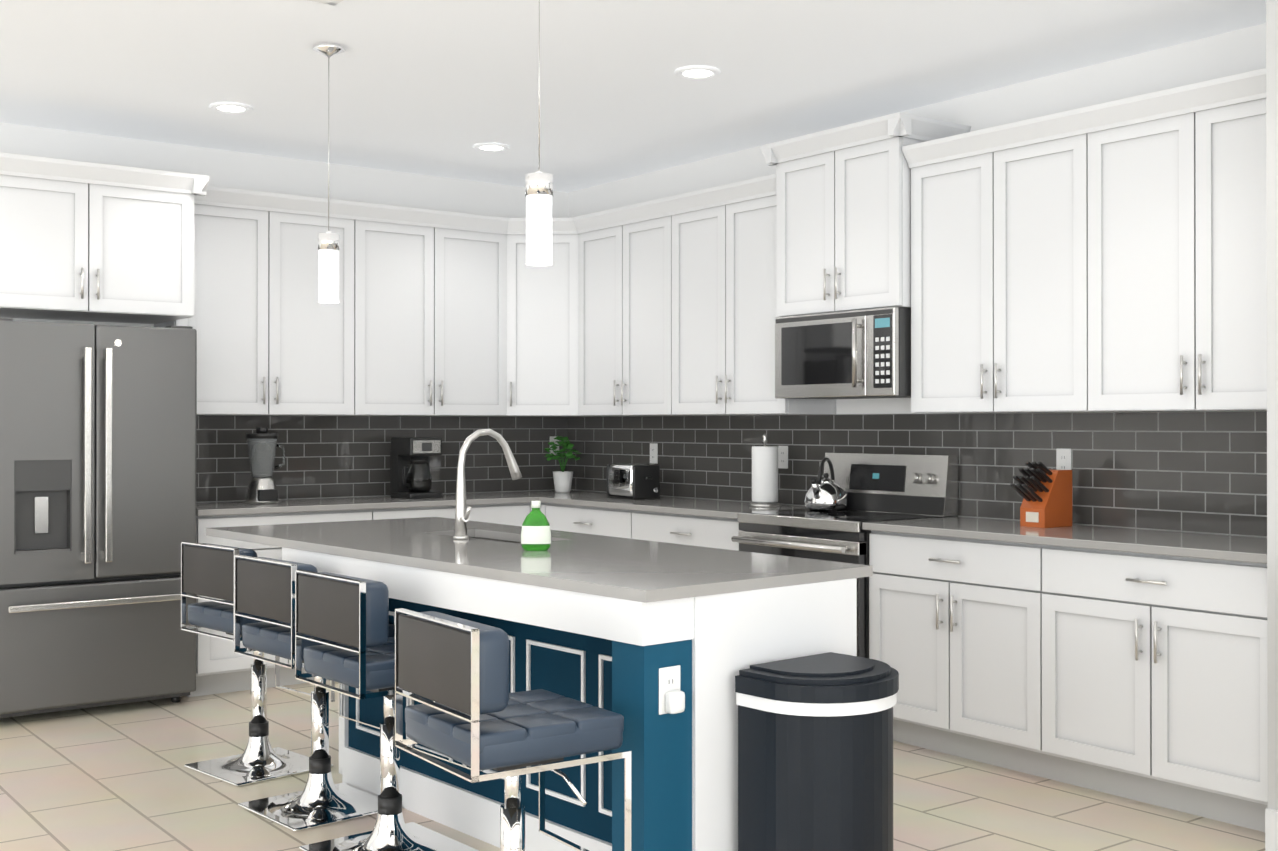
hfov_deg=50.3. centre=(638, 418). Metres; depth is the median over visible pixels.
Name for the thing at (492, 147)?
recessed light
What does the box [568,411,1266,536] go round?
backsplash
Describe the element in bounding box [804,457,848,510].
kettle
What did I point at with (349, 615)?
stool
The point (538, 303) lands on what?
upper cabinet
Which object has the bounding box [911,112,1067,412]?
upper cabinet
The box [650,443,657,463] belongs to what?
electrical outlet
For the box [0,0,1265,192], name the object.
ceiling
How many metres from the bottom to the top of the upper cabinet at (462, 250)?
1.138 m
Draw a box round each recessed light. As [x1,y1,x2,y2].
[209,102,252,113]
[473,143,509,151]
[674,66,720,78]
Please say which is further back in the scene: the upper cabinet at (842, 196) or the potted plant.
the potted plant
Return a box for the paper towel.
[749,434,780,506]
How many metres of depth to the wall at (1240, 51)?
5.79 m
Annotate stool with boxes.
[181,542,334,786]
[234,555,403,831]
[295,570,482,850]
[395,608,630,850]
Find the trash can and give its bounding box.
[735,652,898,850]
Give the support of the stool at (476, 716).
on the floor
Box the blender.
[245,427,284,503]
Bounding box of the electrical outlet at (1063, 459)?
[1056,448,1070,469]
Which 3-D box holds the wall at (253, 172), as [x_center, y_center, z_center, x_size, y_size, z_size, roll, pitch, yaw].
[-4.029,-0.042,5.912,9.100,2.780,0.100,0,0,-37]
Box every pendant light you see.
[313,42,344,302]
[525,0,552,265]
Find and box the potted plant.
[544,436,581,492]
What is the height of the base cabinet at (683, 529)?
0.884 m
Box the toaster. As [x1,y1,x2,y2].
[606,463,659,499]
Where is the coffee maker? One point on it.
(410, 476)
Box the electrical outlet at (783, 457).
[778,446,787,468]
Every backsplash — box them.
[196,415,567,501]
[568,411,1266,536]
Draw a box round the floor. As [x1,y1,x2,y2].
[0,680,1264,850]
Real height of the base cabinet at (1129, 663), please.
0.884 m
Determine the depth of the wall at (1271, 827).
4.22 m
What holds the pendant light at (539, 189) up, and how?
hanging from the ceiling
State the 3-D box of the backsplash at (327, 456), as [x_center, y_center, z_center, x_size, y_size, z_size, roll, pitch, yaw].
[-1.472,0.213,7.770,2.562,0.458,0.008,0,0,-37]
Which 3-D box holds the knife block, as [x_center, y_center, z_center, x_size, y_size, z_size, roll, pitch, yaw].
[1.596,0.302,5.428,0.275,0.260,0.116,0,0,-37]
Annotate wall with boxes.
[0,122,567,501]
[568,23,1265,536]
[1265,0,1277,850]
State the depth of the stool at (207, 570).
5.17 m
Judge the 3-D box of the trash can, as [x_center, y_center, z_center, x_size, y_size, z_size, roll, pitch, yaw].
[0.511,0.990,3.520,0.420,0.696,0.319,0,0,-40]
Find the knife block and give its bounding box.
[1010,462,1071,527]
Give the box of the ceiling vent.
[307,0,343,5]
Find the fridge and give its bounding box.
[0,318,196,717]
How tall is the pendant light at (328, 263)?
0.986 m
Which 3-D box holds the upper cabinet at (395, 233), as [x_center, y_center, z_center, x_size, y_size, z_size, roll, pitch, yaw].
[-1.436,-0.585,7.591,0.602,1.138,0.338,0,0,-37]
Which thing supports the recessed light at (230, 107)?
in the ceiling
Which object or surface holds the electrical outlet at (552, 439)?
attached to the backsplash at (327, 456)
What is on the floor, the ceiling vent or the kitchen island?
the kitchen island
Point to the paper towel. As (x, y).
(764, 475)
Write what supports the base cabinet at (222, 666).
on the floor
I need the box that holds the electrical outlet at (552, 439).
[550,436,558,454]
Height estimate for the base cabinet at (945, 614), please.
0.884 m
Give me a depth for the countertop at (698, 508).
6.94 m
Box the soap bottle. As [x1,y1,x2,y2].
[521,501,550,550]
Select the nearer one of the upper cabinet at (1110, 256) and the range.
the upper cabinet at (1110, 256)
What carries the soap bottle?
on the island countertop at (582, 570)
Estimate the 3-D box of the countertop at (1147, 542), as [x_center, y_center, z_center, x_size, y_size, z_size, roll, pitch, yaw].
[1.709,0.446,5.154,0.626,0.030,1.762,0,0,-37]
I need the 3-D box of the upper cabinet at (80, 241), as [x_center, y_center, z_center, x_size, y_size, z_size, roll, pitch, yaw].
[-2.700,-0.823,6.465,0.975,0.672,0.618,0,0,-37]
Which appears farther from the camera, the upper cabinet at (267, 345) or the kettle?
the upper cabinet at (267, 345)
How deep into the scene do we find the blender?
6.98 m
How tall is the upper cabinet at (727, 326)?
1.138 m
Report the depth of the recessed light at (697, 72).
5.60 m
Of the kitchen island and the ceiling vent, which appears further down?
the kitchen island
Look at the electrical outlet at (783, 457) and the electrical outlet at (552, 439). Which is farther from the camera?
the electrical outlet at (552, 439)
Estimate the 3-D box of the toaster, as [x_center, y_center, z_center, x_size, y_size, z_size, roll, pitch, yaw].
[-0.026,0.345,7.485,0.190,0.192,0.282,0,0,-37]
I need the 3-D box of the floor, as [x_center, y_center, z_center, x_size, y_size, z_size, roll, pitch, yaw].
[-0.880,1.380,1.643,9.000,0.100,10.500,0,0,-37]
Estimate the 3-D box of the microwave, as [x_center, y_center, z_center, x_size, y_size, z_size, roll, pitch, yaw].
[1.009,-0.285,6.216,0.448,0.380,0.752,0,0,-37]
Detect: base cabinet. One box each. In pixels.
[187,510,386,696]
[387,502,518,525]
[539,498,638,539]
[639,510,742,550]
[869,532,1021,771]
[1022,544,1267,831]
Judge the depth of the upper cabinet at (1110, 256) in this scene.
4.88 m
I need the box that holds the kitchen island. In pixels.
[282,552,869,850]
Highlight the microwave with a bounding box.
[775,307,910,398]
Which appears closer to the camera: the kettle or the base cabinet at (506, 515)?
the kettle
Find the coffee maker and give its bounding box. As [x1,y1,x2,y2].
[390,437,441,498]
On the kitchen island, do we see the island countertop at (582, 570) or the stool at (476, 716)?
the island countertop at (582, 570)
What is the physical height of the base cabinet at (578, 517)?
0.884 m
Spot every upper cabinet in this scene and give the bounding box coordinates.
[0,153,199,326]
[156,184,367,415]
[368,203,423,415]
[424,209,499,415]
[500,217,575,415]
[576,195,679,415]
[680,176,835,415]
[772,112,967,319]
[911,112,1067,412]
[1068,68,1266,411]
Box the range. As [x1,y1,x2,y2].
[731,453,957,657]
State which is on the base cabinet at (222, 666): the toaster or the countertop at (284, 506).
the countertop at (284, 506)
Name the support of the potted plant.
on the countertop at (284, 506)
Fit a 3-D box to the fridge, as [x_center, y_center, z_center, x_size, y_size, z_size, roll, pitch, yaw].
[-2.646,0.458,6.400,0.930,1.785,0.742,0,0,-37]
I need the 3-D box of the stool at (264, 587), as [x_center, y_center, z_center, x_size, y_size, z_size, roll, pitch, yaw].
[-1.094,0.907,4.682,0.422,0.868,0.444,0,0,-42]
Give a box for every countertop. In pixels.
[196,490,606,517]
[206,517,872,607]
[543,494,807,517]
[862,516,1266,563]
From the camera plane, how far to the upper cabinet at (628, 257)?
7.47 m
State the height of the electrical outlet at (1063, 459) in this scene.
0.116 m

